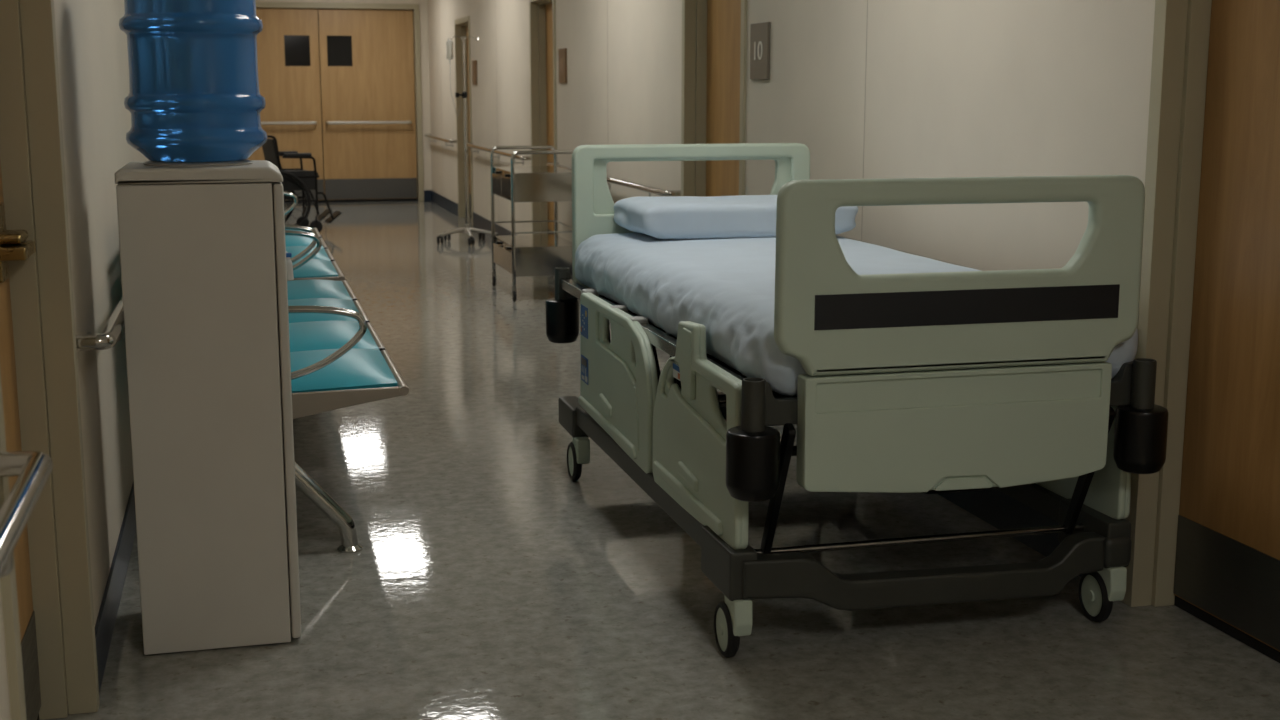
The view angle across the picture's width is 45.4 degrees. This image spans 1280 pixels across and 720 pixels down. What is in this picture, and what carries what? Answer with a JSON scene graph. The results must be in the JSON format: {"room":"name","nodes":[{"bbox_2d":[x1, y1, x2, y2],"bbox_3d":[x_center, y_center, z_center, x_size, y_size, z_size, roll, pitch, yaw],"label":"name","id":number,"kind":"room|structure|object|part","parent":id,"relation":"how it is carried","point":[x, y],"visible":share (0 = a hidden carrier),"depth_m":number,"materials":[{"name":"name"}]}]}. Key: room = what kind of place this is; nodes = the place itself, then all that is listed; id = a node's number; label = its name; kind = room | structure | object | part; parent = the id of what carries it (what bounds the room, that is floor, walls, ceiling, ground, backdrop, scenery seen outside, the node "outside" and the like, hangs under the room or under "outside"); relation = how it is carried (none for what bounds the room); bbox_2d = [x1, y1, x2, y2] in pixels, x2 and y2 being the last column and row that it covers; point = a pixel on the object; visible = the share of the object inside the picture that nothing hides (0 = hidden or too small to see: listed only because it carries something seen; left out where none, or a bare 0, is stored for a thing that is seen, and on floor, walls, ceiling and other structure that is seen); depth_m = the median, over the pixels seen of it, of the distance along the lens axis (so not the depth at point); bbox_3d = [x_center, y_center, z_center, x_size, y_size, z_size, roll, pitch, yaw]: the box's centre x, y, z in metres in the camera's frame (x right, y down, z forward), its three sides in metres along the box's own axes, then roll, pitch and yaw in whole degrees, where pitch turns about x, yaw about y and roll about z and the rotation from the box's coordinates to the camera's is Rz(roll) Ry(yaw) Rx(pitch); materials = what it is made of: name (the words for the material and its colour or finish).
{"room":"hospital interior","nodes":[
{"label":"hospital interior","id":0,"kind":"room"},
{"bbox_2d":[0,0,149,719],"bbox_3d":[-2.367,-1.257,7.127,0.220,2.620,21.200,-3,10,-14],"label":"wall","id":1,"kind":"structure","parent":0,"point":[92,52],"depth_m":3.85,"materials":[{"name":"paint"}]},
{"bbox_2d":[0,451,52,576],"bbox_3d":[-0.613,0.347,1.183,0.088,0.091,2.080,-3,10,-14],"label":"handrail","id":2,"kind":"object","parent":1,"relation":"attached to","point":[33,469],"visible":1,"depth_m":1.95,"materials":[{"name":"silver metal"}]},
{"bbox_2d":[0,0,99,719],"bbox_3d":[-1.152,-0.151,2.620,0.226,2.020,1.065,-3,10,-14],"label":"door","id":3,"kind":"structure","parent":1,"relation":"in","point":[48,610],"depth_m":3.11,"materials":[{"name":"brown paint"}]},
{"bbox_3d":[-1.214,-0.228,2.968,0.060,0.150,0.145,-3,10,-14],"label":"handle","id":4,"kind":"part","parent":3,"relation":"part of","materials":[{"name":"gold metal"}]},
{"bbox_3d":[-1.150,0.705,2.774,0.003,0.210,0.927,-3,10,-14],"label":"kick plate","id":5,"kind":"part","parent":3,"relation":"part of","materials":[{"name":"silver metal"}]},
{"bbox_2d":[76,279,123,350],"bbox_3d":[-1.939,-0.536,6.206,0.088,0.091,6.250,-3,10,-14],"label":"handrail","id":6,"kind":"object","parent":1,"relation":"attached to","point":[111,334],"visible":0.23,"depth_m":3.25,"materials":[{"name":"silver metal"}]},
{"bbox_2d":[95,480,135,692],"bbox_3d":[-2.257,-0.037,7.378,0.009,0.130,21.189,-3,10,-14],"label":"baseboard","id":7,"kind":"structure","parent":1,"relation":"attached to","point":[105,624],"depth_m":3.85,"materials":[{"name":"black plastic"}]},
{"bbox_2d":[256,0,431,200],"bbox_3d":[-3.719,-3.131,17.666,2.990,2.620,0.200,-3,10,-14],"label":"wall","id":8,"kind":"structure","parent":0,"point":[423,4],"depth_m":17.82,"materials":[{"name":"paint"}]},
{"bbox_2d":[248,2,423,202],"bbox_3d":[-3.682,-2.958,17.682,2.289,2.275,0.247,-3,10,-14],"label":"door","id":9,"kind":"structure","parent":8,"relation":"in","point":[337,81],"depth_m":17.71,"materials":[{"name":"brown wood"}]},
{"bbox_3d":[-3.923,-3.539,17.512,0.291,0.351,0.010,-3,10,-14],"label":"glass pane","id":10,"kind":"part","parent":9,"relation":"part of","materials":[{"name":"black glass"}]},
{"bbox_3d":[-4.199,-1.965,17.693,1.062,0.235,0.005,-3,10,-14],"label":"kick plate","id":11,"kind":"part","parent":9,"relation":"part of","materials":[{"name":"silver metal"}]},
{"bbox_3d":[-3.461,-3.560,17.630,0.287,0.351,0.010,-3,10,-14],"label":"glass pane","id":12,"kind":"part","parent":9,"relation":"part of","materials":[{"name":"black glass"}]},
{"bbox_3d":[-3.153,-2.012,17.960,1.067,0.235,0.005,-3,10,-14],"label":"kick plate","id":13,"kind":"part","parent":9,"relation":"part of","materials":[{"name":"silver metal"}]},
{"bbox_2d":[424,190,430,200],"bbox_3d":[-2.510,-1.941,18.087,0.085,0.130,0.009,-3,10,-14],"label":"baseboard","id":14,"kind":"structure","parent":8,"relation":"attached to","point":[427,193],"depth_m":18.08,"materials":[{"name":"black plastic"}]},
{"bbox_2d":[45,201,1279,719],"bbox_3d":[-1.027,0.031,7.710,3.150,0.120,21.600,-3,10,-14],"label":"floor","id":15,"kind":"structure","parent":0,"point":[487,581],"depth_m":4.00,"materials":[{"name":"grey tile"}]},
{"bbox_2d":[114,159,300,654],"bbox_3d":[-1.028,0.094,3.715,0.384,1.147,0.351,-3,10,-14],"label":"water dispenser","id":16,"kind":"object","parent":15,"relation":"on","point":[207,267],"visible":0.93,"depth_m":3.54,"materials":[{"name":"beige plastic"}]},
{"bbox_2d":[119,0,267,162],"bbox_3d":[-1.042,-0.695,3.573,0.323,0.454,0.323,-3,10,-14],"label":"water bottle","id":17,"kind":"object","parent":16,"relation":"on","point":[194,96],"visible":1,"depth_m":3.46,"materials":[{"name":"blue plastic"}]},
{"bbox_3d":[-0.871,0.106,3.758,0.022,1.092,0.343,-3,10,-14],"label":"panel","id":18,"kind":"part","parent":16,"relation":"part of","materials":[{"name":"beige plastic"}]},
{"bbox_2d":[286,253,293,280],"bbox_3d":[-0.835,-0.221,3.623,0.028,0.065,0.026,-3,10,-14],"label":"tap","id":19,"kind":"object","parent":16,"relation":"on","point":[290,276],"depth_m":3.62,"materials":[{"name":"white plastic"}]},
{"bbox_2d":[262,135,340,231],"bbox_3d":[-3.266,-1.637,14.149,0.888,0.909,0.596,-5,11,-27],"label":"wheelchair","id":20,"kind":"object","parent":15,"relation":"on","point":[294,178],"visible":0.51,"depth_m":13.99,"materials":[{"name":"black metal"}]},
{"bbox_3d":[-3.381,-1.881,14.044,0.088,0.307,0.450,-5,11,-27],"label":"backrest","id":21,"kind":"part","parent":20,"relation":"part of","materials":[{"name":"black fabric"}]},
{"bbox_3d":[-3.399,-1.767,14.319,0.541,0.707,0.024,-5,11,-27],"label":"frame","id":22,"kind":"part","parent":20,"relation":"part of","materials":[{"name":"black plastic"}]},
{"bbox_3d":[-3.186,-1.696,13.917,0.540,0.707,0.024,-5,11,-27],"label":"frame","id":23,"kind":"part","parent":20,"relation":"part of","materials":[{"name":"black plastic"}]},
{"bbox_3d":[-2.998,-1.376,14.509,0.127,0.103,0.150,-5,11,-27],"label":"foot plate","id":24,"kind":"part","parent":20,"relation":"part of","materials":[{"name":"black plastic"}]},
{"bbox_3d":[-2.860,-1.329,14.247,0.127,0.103,0.150,-5,11,-27],"label":"foot plate","id":25,"kind":"part","parent":20,"relation":"part of","materials":[{"name":"black plastic"}]},
{"bbox_2d":[283,191,344,280],"bbox_3d":[-2.007,-0.578,8.081,0.721,0.949,2.575,-3,10,-14],"label":"bench","id":26,"kind":"object","parent":15,"relation":"on","point":[323,266],"visible":0.23,"depth_m":7.19,"materials":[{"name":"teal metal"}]},
{"bbox_3d":[-2.303,-0.905,9.202,0.482,0.231,0.021,-3,10,-14],"label":"armrest","id":27,"kind":"part","parent":26,"relation":"part of","materials":[{"name":"silver metal"}]},
{"bbox_3d":[-1.694,-0.495,6.897,0.482,0.231,0.021,-3,10,-14],"label":"armrest","id":28,"kind":"part","parent":26,"relation":"part of","materials":[{"name":"silver metal"}]},
{"bbox_2d":[285,235,322,247],"bbox_3d":[-1.981,-0.641,8.424,0.436,0.074,0.610,-3,10,-14],"label":"seat cushion","id":29,"kind":"object","parent":26,"relation":"on","point":[291,240],"depth_m":8.29,"materials":[{"name":"teal leather"}]},
{"bbox_2d":[286,246,329,259],"bbox_3d":[-1.826,-0.537,7.837,0.436,0.074,0.610,-3,10,-14],"label":"seat cushion","id":30,"kind":"object","parent":26,"relation":"on","point":[324,253],"depth_m":7.74,"materials":[{"name":"teal leather"}]},
{"bbox_3d":[-1.693,-0.547,6.863,0.718,0.568,0.012,-3,10,-14],"label":"plate","id":31,"kind":"part","parent":26,"relation":"part of","materials":[{"name":"silver metal"}]},
{"bbox_2d":[292,258,337,277],"bbox_3d":[-1.671,-0.432,7.250,0.436,0.074,0.610,-3,10,-14],"label":"seat cushion","id":32,"kind":"object","parent":26,"relation":"on","point":[313,268],"depth_m":7.07,"materials":[{"name":"teal leather"}]},
{"bbox_3d":[-1.677,-0.583,8.183,0.028,0.028,2.545,-3,10,-14],"label":"rail","id":33,"kind":"part","parent":26,"relation":"part of","materials":[{"name":"silver metal"}]},
{"bbox_2d":[285,230,408,552],"bbox_3d":[-1.328,-0.120,5.508,0.721,0.949,2.575,-3,10,-14],"label":"bench","id":34,"kind":"object","parent":15,"relation":"on","point":[338,360],"visible":0.42,"depth_m":4.50,"materials":[{"name":"teal plastic"}]},
{"bbox_3d":[-1.623,-0.448,6.629,0.482,0.231,0.021,-3,10,-14],"label":"armrest","id":35,"kind":"part","parent":34,"relation":"part of","materials":[{"name":"silver metal"}]},
{"bbox_2d":[287,279,350,299],"bbox_3d":[-1.456,-0.288,6.438,0.436,0.074,0.610,-3,10,-14],"label":"seat cushion","id":36,"kind":"object","parent":34,"relation":"on","point":[312,288],"depth_m":6.31,"materials":[{"name":"teal leather"}]},
{"bbox_2d":[288,298,358,322],"bbox_3d":[-1.301,-0.184,5.851,0.436,0.074,0.610,-3,10,-14],"label":"seat cushion","id":37,"kind":"object","parent":34,"relation":"on","point":[352,304],"depth_m":5.79,"materials":[{"name":"teal plastic"}]},
{"bbox_3d":[-0.956,0.374,4.381,0.284,0.352,0.048,-3,10,-14],"label":"leg","id":38,"kind":"part","parent":34,"relation":"part of","materials":[{"name":"silver metal"}]},
{"bbox_3d":[-1.014,-0.038,4.324,0.482,0.231,0.021,-3,10,-14],"label":"armrest","id":39,"kind":"part","parent":34,"relation":"part of","materials":[{"name":"silver metal"}]},
{"bbox_2d":[289,321,378,351],"bbox_3d":[-1.146,-0.079,5.264,0.436,0.074,0.610,-3,10,-14],"label":"seat cushion","id":40,"kind":"object","parent":34,"relation":"on","point":[313,335],"depth_m":5.13,"materials":[{"name":"teal leather"}]},
{"bbox_2d":[290,348,397,392],"bbox_3d":[-0.991,0.025,4.677,0.436,0.074,0.610,-3,10,-14],"label":"seat cushion","id":41,"kind":"object","parent":34,"relation":"on","point":[359,368],"depth_m":4.51,"materials":[{"name":"teal leather"}]},
{"bbox_3d":[-1.013,-0.090,4.290,0.718,0.568,0.012,-3,10,-14],"label":"plate","id":42,"kind":"part","parent":34,"relation":"part of","materials":[{"name":"silver metal"}]},
{"bbox_3d":[-0.998,-0.126,5.611,0.028,0.028,2.545,-3,10,-14],"label":"rail","id":43,"kind":"part","parent":34,"relation":"part of","materials":[{"name":"silver metal"}]},
{"bbox_2d":[437,36,499,244],"bbox_3d":[-1.492,-1.880,13.100,0.543,1.756,0.537,-3,10,-14],"label":"stand","id":44,"kind":"object","parent":15,"relation":"on","point":[467,229],"visible":0.89,"depth_m":13.13,"materials":[{"name":"silver metal"}]},
{"bbox_3d":[-1.617,-1.104,13.191,0.241,0.066,0.100,-3,10,-14],"label":"leg","id":45,"kind":"part","parent":44,"relation":"part of","materials":[{"name":"silver metal"}]},
{"bbox_2d":[446,40,460,113],"bbox_3d":[-1.582,-2.400,13.008,0.120,0.630,0.036,-3,10,-14],"label":"bag","id":46,"kind":"object","parent":44,"relation":"hanging from","point":[449,43],"visible":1,"depth_m":12.95,"materials":[{"name":"white"}]},
{"bbox_3d":[-1.524,-2.260,13.044,0.107,0.055,0.048,-4,11,-23],"label":"clamp knob","id":47,"kind":"part","parent":44,"relation":"part of","materials":[{"name":"black plastic"}]},
{"bbox_3d":[-1.462,-1.093,13.125,0.039,0.066,0.246,-3,10,-14],"label":"leg","id":48,"kind":"part","parent":44,"relation":"part of","materials":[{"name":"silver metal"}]},
{"bbox_3d":[-1.356,-1.115,13.252,0.246,0.066,0.039,0,10,2],"label":"leg","id":49,"kind":"part","parent":44,"relation":"part of","materials":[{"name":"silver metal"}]},
{"bbox_2d":[490,146,573,301],"bbox_3d":[-0.679,-0.903,9.939,0.458,0.940,0.862,-3,10,-14],"label":"trolley","id":50,"kind":"object","parent":15,"relation":"on","point":[519,255],"visible":0.78,"depth_m":9.59,"materials":[{"name":"silver metal"}]},
{"bbox_3d":[-0.932,-1.151,10.024,0.016,0.129,0.368,-3,10,-14],"label":"drawer","id":51,"kind":"part","parent":50,"relation":"part of","materials":[{"name":"silver metal"}]},
{"bbox_3d":[-0.932,-0.695,10.105,0.016,0.133,0.368,-3,10,-14],"label":"drawer","id":52,"kind":"part","parent":50,"relation":"part of","materials":[{"name":"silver metal"}]},
{"bbox_3d":[-0.838,-1.087,9.666,0.016,0.129,0.368,-3,10,-14],"label":"drawer","id":53,"kind":"part","parent":50,"relation":"part of","materials":[{"name":"silver metal"}]},
{"bbox_3d":[-0.838,-0.631,9.748,0.016,0.133,0.368,-3,10,-14],"label":"drawer","id":54,"kind":"part","parent":50,"relation":"part of","materials":[{"name":"silver metal"}]},
{"bbox_3d":[-0.778,-1.012,10.308,0.453,0.854,0.023,-3,10,-14],"label":"frame","id":55,"kind":"part","parent":50,"relation":"part of","materials":[{"name":"silver metal"}]},
{"bbox_3d":[-0.778,-0.933,10.322,0.430,0.010,0.010,-3,10,-14],"label":"guard rod","id":56,"kind":"part","parent":50,"relation":"part of","materials":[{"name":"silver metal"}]},
{"bbox_3d":[-0.580,-0.878,9.556,0.453,0.854,0.023,-3,10,-14],"label":"frame","id":57,"kind":"part","parent":50,"relation":"part of","materials":[{"name":"silver metal"}]},
{"bbox_3d":[-0.580,-0.799,9.570,0.430,0.010,0.010,-3,10,-14],"label":"guard rod","id":58,"kind":"part","parent":50,"relation":"part of","materials":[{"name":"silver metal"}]},
{"bbox_2d":[545,143,1168,657],"bbox_3d":[0.450,-0.045,4.589,1.101,1.122,2.326,-3,10,-14],"label":"hospital bed","id":59,"kind":"object","parent":15,"relation":"on","point":[935,382],"visible":0.99,"depth_m":3.54,"materials":[{"name":"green plastic"}]},
{"bbox_2d":[545,267,578,343],"bbox_3d":[-0.281,-0.199,5.526,0.121,0.269,0.121,-3,10,-14],"label":"bumper cover","id":60,"kind":"object","parent":59,"relation":"attached to","point":[562,311],"depth_m":5.49,"materials":[{"name":"black plastic"}]},
{"bbox_3d":[0.058,0.081,4.649,0.018,0.364,0.317,-3,10,-14],"label":"lift arm","id":61,"kind":"part","parent":59,"relation":"part of","materials":[{"name":"black plastic"}]},
{"bbox_3d":[0.104,0.113,4.104,0.033,0.292,0.123,-3,10,-14],"label":"support arm","id":62,"kind":"part","parent":59,"relation":"part of","materials":[{"name":"plastic"}]},
{"bbox_3d":[0.191,-0.512,5.532,0.883,0.534,0.050,-3,10,-14],"label":"headboard","id":63,"kind":"part","parent":59,"relation":"part of","materials":[{"name":"green plastic"}]},
{"bbox_3d":[0.256,0.156,5.364,0.900,0.018,0.018,-3,10,-14],"label":"cross rod","id":64,"kind":"part","parent":59,"relation":"part of","materials":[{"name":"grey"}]},
{"bbox_2d":[726,377,779,501],"bbox_3d":[0.253,0.176,3.420,0.121,0.269,0.121,-3,10,-14],"label":"bumper cover","id":65,"kind":"object","parent":59,"relation":"attached to","point":[752,446],"depth_m":3.39,"materials":[{"name":"black plastic"}]},
{"bbox_3d":[0.319,0.310,3.550,0.018,0.362,0.189,-3,10,-14],"label":"lift arm","id":66,"kind":"part","parent":59,"relation":"part of","materials":[{"name":"black plastic"}]},
{"bbox_2d":[574,232,1137,396],"bbox_3d":[0.480,-0.199,4.532,0.983,0.207,2.091,-3,10,-14],"label":"mattress","id":67,"kind":"object","parent":59,"relation":"on","point":[725,286],"visible":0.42,"depth_m":4.28,"materials":[{"name":"fabric"}]},
{"bbox_2d":[614,195,857,239],"bbox_3d":[0.324,-0.499,5.310,0.776,0.129,0.437,-3,10,-14],"label":"pillow","id":68,"kind":"object","parent":67,"relation":"on","point":[737,216],"visible":0.74,"depth_m":5.10,"materials":[{"name":"white fabric"}]},
{"bbox_3d":[0.682,0.442,3.753,0.900,0.018,0.018,-3,10,-14],"label":"cross rod","id":69,"kind":"part","parent":59,"relation":"part of","materials":[{"name":"grey metal"}]},
{"bbox_3d":[0.731,0.159,3.542,0.765,0.284,0.056,-3,10,-14],"label":"linen drawer","id":70,"kind":"part","parent":59,"relation":"part of","materials":[{"name":"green plastic"}]},
{"bbox_3d":[0.733,-0.196,3.470,0.896,0.434,0.050,-3,10,-14],"label":"footboard","id":71,"kind":"part","parent":59,"relation":"part of","materials":[{"name":"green plastic"}]},
{"bbox_3d":[0.750,0.286,3.546,0.145,0.029,0.008,-3,10,-14],"label":"drawer pull","id":72,"kind":"part","parent":59,"relation":"part of","materials":[{"name":"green plastic"}]},
{"bbox_3d":[0.748,-0.120,3.461,0.751,0.078,0.006,-3,10,-14],"label":"name panel","id":73,"kind":"part","parent":59,"relation":"part of","materials":[{"name":"black plastic"}]},
{"bbox_3d":[1.098,0.274,3.749,0.018,0.362,0.189,-3,10,-14],"label":"lift arm","id":74,"kind":"part","parent":59,"relation":"part of","materials":[{"name":"black plastic"}]},
{"bbox_2d":[1113,358,1168,473],"bbox_3d":[1.201,0.133,3.662,0.121,0.269,0.121,-3,10,-14],"label":"bumper cover","id":75,"kind":"object","parent":59,"relation":"attached to","point":[1141,425],"depth_m":3.63,"materials":[{"name":"black plastic"}]},
{"bbox_2d":[427,0,1154,358],"bbox_3d":[0.314,-1.379,7.814,0.220,2.620,21.200,-3,10,-14],"label":"wall","id":76,"kind":"structure","parent":0,"point":[955,88],"depth_m":5.35,"materials":[{"name":"paint"}]},
{"bbox_2d":[424,134,456,147],"bbox_3d":[-2.204,-2.412,16.845,0.088,0.091,2.205,-3,10,-14],"label":"handrail","id":77,"kind":"object","parent":76,"relation":"attached to","point":[429,136],"visible":1,"depth_m":16.45,"materials":[{"name":"brown wood"}]},
{"bbox_3d":[-2.204,-2.440,16.840,0.088,0.035,2.205,-3,10,-14],"label":"rail","id":78,"kind":"part","parent":77,"relation":"part of","materials":[{"name":"brown wood"}]},
{"bbox_2d":[454,16,473,224],"bbox_3d":[-1.653,-2.390,15.274,0.226,2.000,0.990,-3,10,-14],"label":"door","id":79,"kind":"structure","parent":76,"relation":"in","point":[461,25],"depth_m":15.62,"materials":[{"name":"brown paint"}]},
{"bbox_2d":[472,60,476,84],"bbox_3d":[-1.559,-2.708,14.418,0.016,0.225,0.220,-3,10,-14],"label":"number sign","id":80,"kind":"object","parent":76,"relation":"attached to","point":[474,63],"visible":1,"depth_m":14.37,"materials":[{"name":"brown"}]},
{"bbox_2d":[467,142,530,164],"bbox_3d":[-1.270,-1.793,13.303,0.088,0.091,3.095,-3,10,-14],"label":"handrail","id":81,"kind":"object","parent":76,"relation":"attached to","point":[471,145],"visible":0.82,"depth_m":12.76,"materials":[{"name":"silver metal"}]},
{"bbox_2d":[529,0,557,234],"bbox_3d":[-0.613,-1.692,11.333,0.226,2.005,0.940,-3,10,-14],"label":"door","id":82,"kind":"structure","parent":76,"relation":"in","point":[542,13],"depth_m":11.62,"materials":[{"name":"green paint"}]},
{"bbox_2d":[558,48,566,82],"bbox_3d":[-0.532,-2.025,10.529,0.016,0.233,0.220,-3,10,-14],"label":"number sign","id":83,"kind":"object","parent":76,"relation":"attached to","point":[562,53],"visible":1,"depth_m":10.49,"materials":[{"name":"brown"}]},
{"bbox_2d":[547,162,680,195],"bbox_3d":[-0.227,-1.091,9.354,0.088,0.091,3.165,-3,10,-14],"label":"handrail","id":84,"kind":"object","parent":76,"relation":"attached to","point":[637,186],"visible":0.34,"depth_m":8.37,"materials":[{"name":"silver metal"}]},
{"bbox_2d":[439,0,867,240],"bbox_3d":[-0.693,-2.044,11.183,0.002,2.490,11.954,-3,10,-14],"label":"trim","id":85,"kind":"structure","parent":76,"relation":"attached to","point":[607,0],"depth_m":5.59,"materials":[{"name":"beige"}]},
{"bbox_2d":[681,0,746,195],"bbox_3d":[0.443,-0.984,7.335,0.226,2.010,0.990,-3,10,-14],"label":"door","id":86,"kind":"structure","parent":76,"relation":"in","point":[714,32],"depth_m":7.57,"materials":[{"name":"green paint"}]},
{"bbox_2d":[431,190,1082,576],"bbox_3d":[0.202,-0.149,8.007,0.009,0.130,21.189,-3,10,-14],"label":"baseboard","id":87,"kind":"structure","parent":76,"relation":"attached to","point":[994,507],"depth_m":4.64,"materials":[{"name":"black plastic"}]},
{"bbox_2d":[750,22,770,78],"bbox_3d":[0.514,-1.325,6.564,0.016,0.237,0.230,-3,10,-14],"label":"number sign","id":88,"kind":"object","parent":76,"relation":"attached to","point":[760,33],"visible":1,"depth_m":6.54,"materials":[{"name":"brown"}]},
{"bbox_2d":[837,235,983,270],"bbox_3d":[0.830,-0.364,5.354,0.088,0.091,3.105,-3,10,-14],"label":"handrail","id":89,"kind":"object","parent":76,"relation":"attached to","point":[837,235],"visible":0.02,"depth_m":5.00,"materials":[{"name":"silver metal"}]},
{"bbox_2d":[1121,0,1279,662],"bbox_3d":[1.494,-0.281,3.354,0.226,2.020,1.035,-3,10,-14],"label":"door","id":90,"kind":"structure","parent":76,"relation":"in","point":[1205,526],"depth_m":3.72,"materials":[{"name":"brown wood"}]},
{"bbox_3d":[1.488,-0.281,3.352,0.214,2.020,1.035,-3,10,-14],"label":"frame","id":91,"kind":"part","parent":90,"relation":"part of","materials":[{"name":"beige paint"}]},
{"bbox_3d":[1.492,0.575,3.506,0.003,0.210,0.897,-3,10,-14],"label":"kick plate","id":92,"kind":"part","parent":90,"relation":"part of","materials":[{"name":"black metal"}]}
]}

